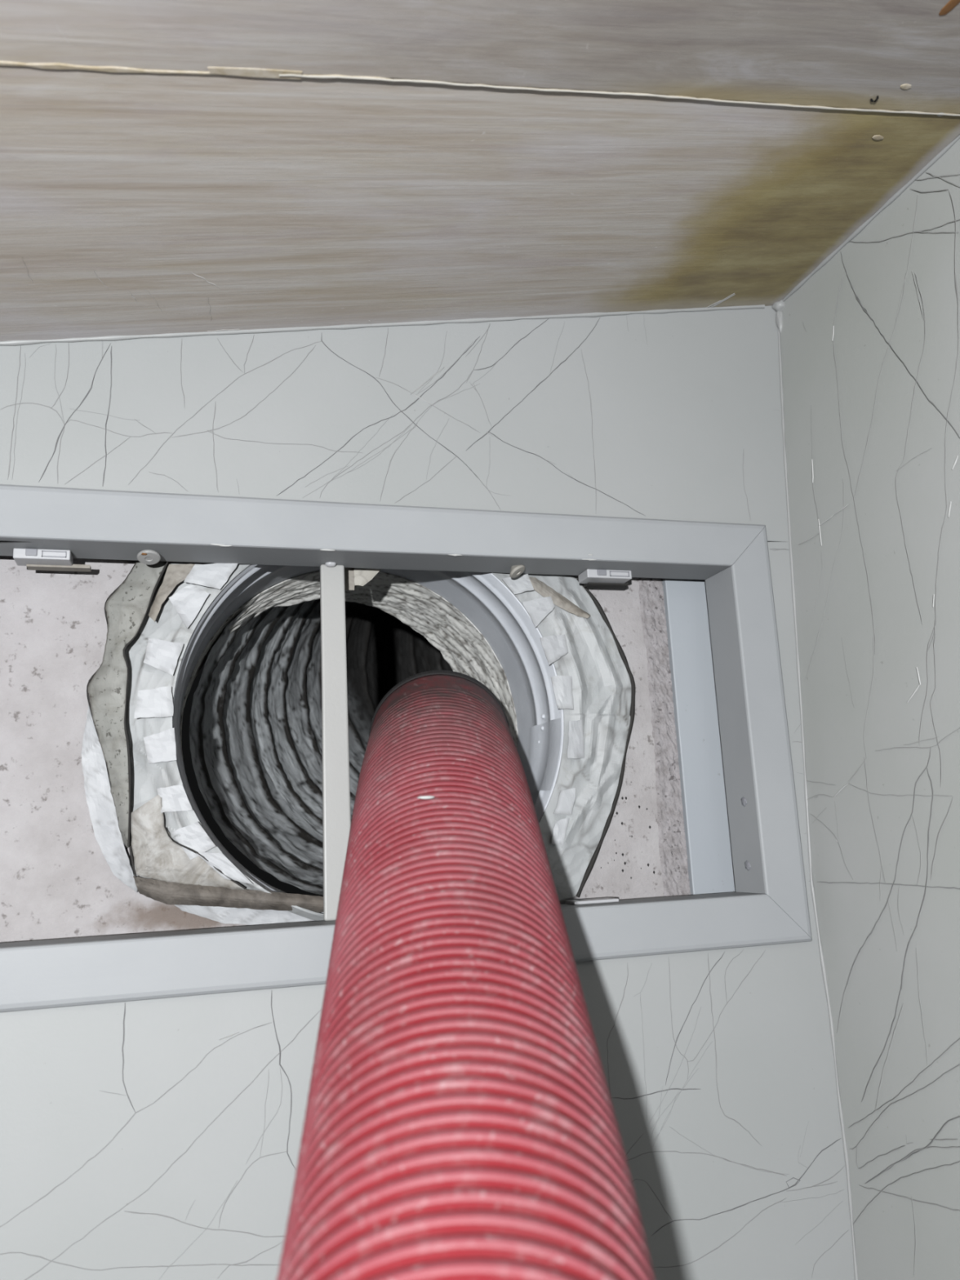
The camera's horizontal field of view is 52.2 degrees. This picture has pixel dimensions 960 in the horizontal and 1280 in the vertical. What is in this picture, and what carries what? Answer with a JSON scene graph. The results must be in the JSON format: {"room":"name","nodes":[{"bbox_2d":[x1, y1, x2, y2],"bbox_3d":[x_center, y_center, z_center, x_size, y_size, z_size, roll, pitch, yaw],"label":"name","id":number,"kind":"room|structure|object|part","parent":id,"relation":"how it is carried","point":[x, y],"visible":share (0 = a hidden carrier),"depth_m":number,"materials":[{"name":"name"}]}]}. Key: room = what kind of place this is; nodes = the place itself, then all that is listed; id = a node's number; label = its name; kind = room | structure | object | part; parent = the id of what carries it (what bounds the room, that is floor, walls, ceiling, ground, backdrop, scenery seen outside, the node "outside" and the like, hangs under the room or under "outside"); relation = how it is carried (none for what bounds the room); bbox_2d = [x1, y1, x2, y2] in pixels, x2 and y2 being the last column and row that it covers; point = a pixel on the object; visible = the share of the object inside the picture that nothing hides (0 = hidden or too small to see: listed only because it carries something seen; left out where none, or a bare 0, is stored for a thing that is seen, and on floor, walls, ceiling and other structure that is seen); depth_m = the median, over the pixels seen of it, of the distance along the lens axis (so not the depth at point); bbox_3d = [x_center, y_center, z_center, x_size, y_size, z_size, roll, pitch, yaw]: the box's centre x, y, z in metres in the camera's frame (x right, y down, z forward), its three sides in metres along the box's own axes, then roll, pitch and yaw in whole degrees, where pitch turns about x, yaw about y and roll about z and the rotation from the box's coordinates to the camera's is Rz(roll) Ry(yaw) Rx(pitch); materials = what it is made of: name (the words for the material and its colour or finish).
{"room":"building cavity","nodes":[
{"label":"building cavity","id":0,"kind":"room"},
{"bbox_2d":[0,555,735,942],"bbox_3d":[-0.276,0.176,0.562,1.000,0.610,0.018,1,-12,-17],"label":"wall","id":1,"kind":"structure","parent":0,"point":[668,833],"depth_m":0.61,"materials":[{"name":"pink paint"}]},
{"bbox_2d":[0,300,857,1279],"bbox_3d":[-0.467,0.564,0.382,1.541,1.698,0.058,1,-12,-17],"label":"wall","id":2,"kind":"structure","parent":0,"point":[160,1139],"depth_m":0.61,"materials":[{"name":"paint"}]},
{"bbox_2d":[81,561,635,924],"bbox_3d":[0.007,0.024,0.921,0.355,0.424,0.779,-8,-13,22],"label":"air duct","id":3,"kind":"object","parent":2,"relation":"attached to","point":[547,649],"visible":0.66,"depth_m":0.69,"materials":[{"name":"metal"}]},
{"bbox_2d":[276,670,654,1279],"bbox_3d":[-0.008,0.166,0.288,0.104,0.434,0.736,-2,-12,-2],"label":"hose","id":4,"kind":"object","parent":3,"relation":"attached to","point":[460,1122],"visible":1,"depth_m":0.29,"materials":[{"name":"red plastic"}]},
{"bbox_2d":[0,484,812,1013],"bbox_3d":[-0.090,0.058,0.601,0.620,0.288,0.042,1,-12,-17],"label":"frame","id":5,"kind":"object","parent":2,"relation":"in","point":[55,526],"visible":0.97,"depth_m":0.62,"materials":[{"name":"paint"}]},
{"bbox_3d":[-0.096,-0.068,0.626,0.620,0.032,0.038,1,-12,-17],"label":"rail","id":6,"kind":"part","parent":5,"relation":"part of","materials":[{"name":"metal"}]},
{"bbox_3d":[-0.083,0.182,0.574,0.620,0.032,0.038,1,-12,-17],"label":"rail","id":7,"kind":"part","parent":5,"relation":"part of","materials":[{"name":"metal"}]},
{"bbox_2d":[0,0,959,346],"bbox_3d":[-0.378,-0.252,0.035,1.582,0.283,1.100,1,-12,-17],"label":"ceiling","id":8,"kind":"structure","parent":0,"point":[169,168],"depth_m":0.50,"materials":[{"name":"brown wood"}]},
{"bbox_3d":[-0.343,-0.278,-0.085,1.598,0.018,0.843,-9,-9,-19],"label":"panel","id":9,"kind":"part","parent":8,"relation":"part of","materials":[{"name":"brown wood"}]},
{"bbox_2d":[870,95,879,102],"bbox_3d":[0.211,-0.290,0.524,0.004,0.002,0.004,1,-12,-17],"label":"dirt curl","id":10,"kind":"object","parent":8,"relation":"hanging from","point":[877,97],"visible":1,"depth_m":0.53,"materials":[{"name":"black"}]},
{"bbox_2d":[871,134,883,140],"bbox_3d":[0.228,-0.288,0.561,0.008,0.002,0.004,6,-15,-38],"label":"flake","id":11,"kind":"object","parent":8,"relation":"attached to","point":[877,137],"visible":1,"depth_m":0.56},
{"bbox_2d":[900,84,911,89],"bbox_3d":[0.226,-0.294,0.520,0.008,0.002,0.004,1,-12,-17],"label":"flake","id":12,"kind":"object","parent":8,"relation":"attached to","point":[904,86],"visible":1,"depth_m":0.52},
{"bbox_2d":[938,0,959,15],"bbox_3d":[0.225,-0.302,0.466,0.007,0.002,0.014,1,-12,-17],"label":"drip","id":13,"kind":"object","parent":8,"relation":"attached to","point":[951,4],"visible":1,"depth_m":0.47,"materials":[{"name":"brown"}]},
{"bbox_2d":[780,138,959,1279],"bbox_3d":[0.400,0.386,0.156,0.065,1.870,1.050,1,-12,-17],"label":"wall","id":14,"kind":"structure","parent":0,"point":[870,342],"depth_m":0.60,"materials":[{"name":"paint"}]}
]}

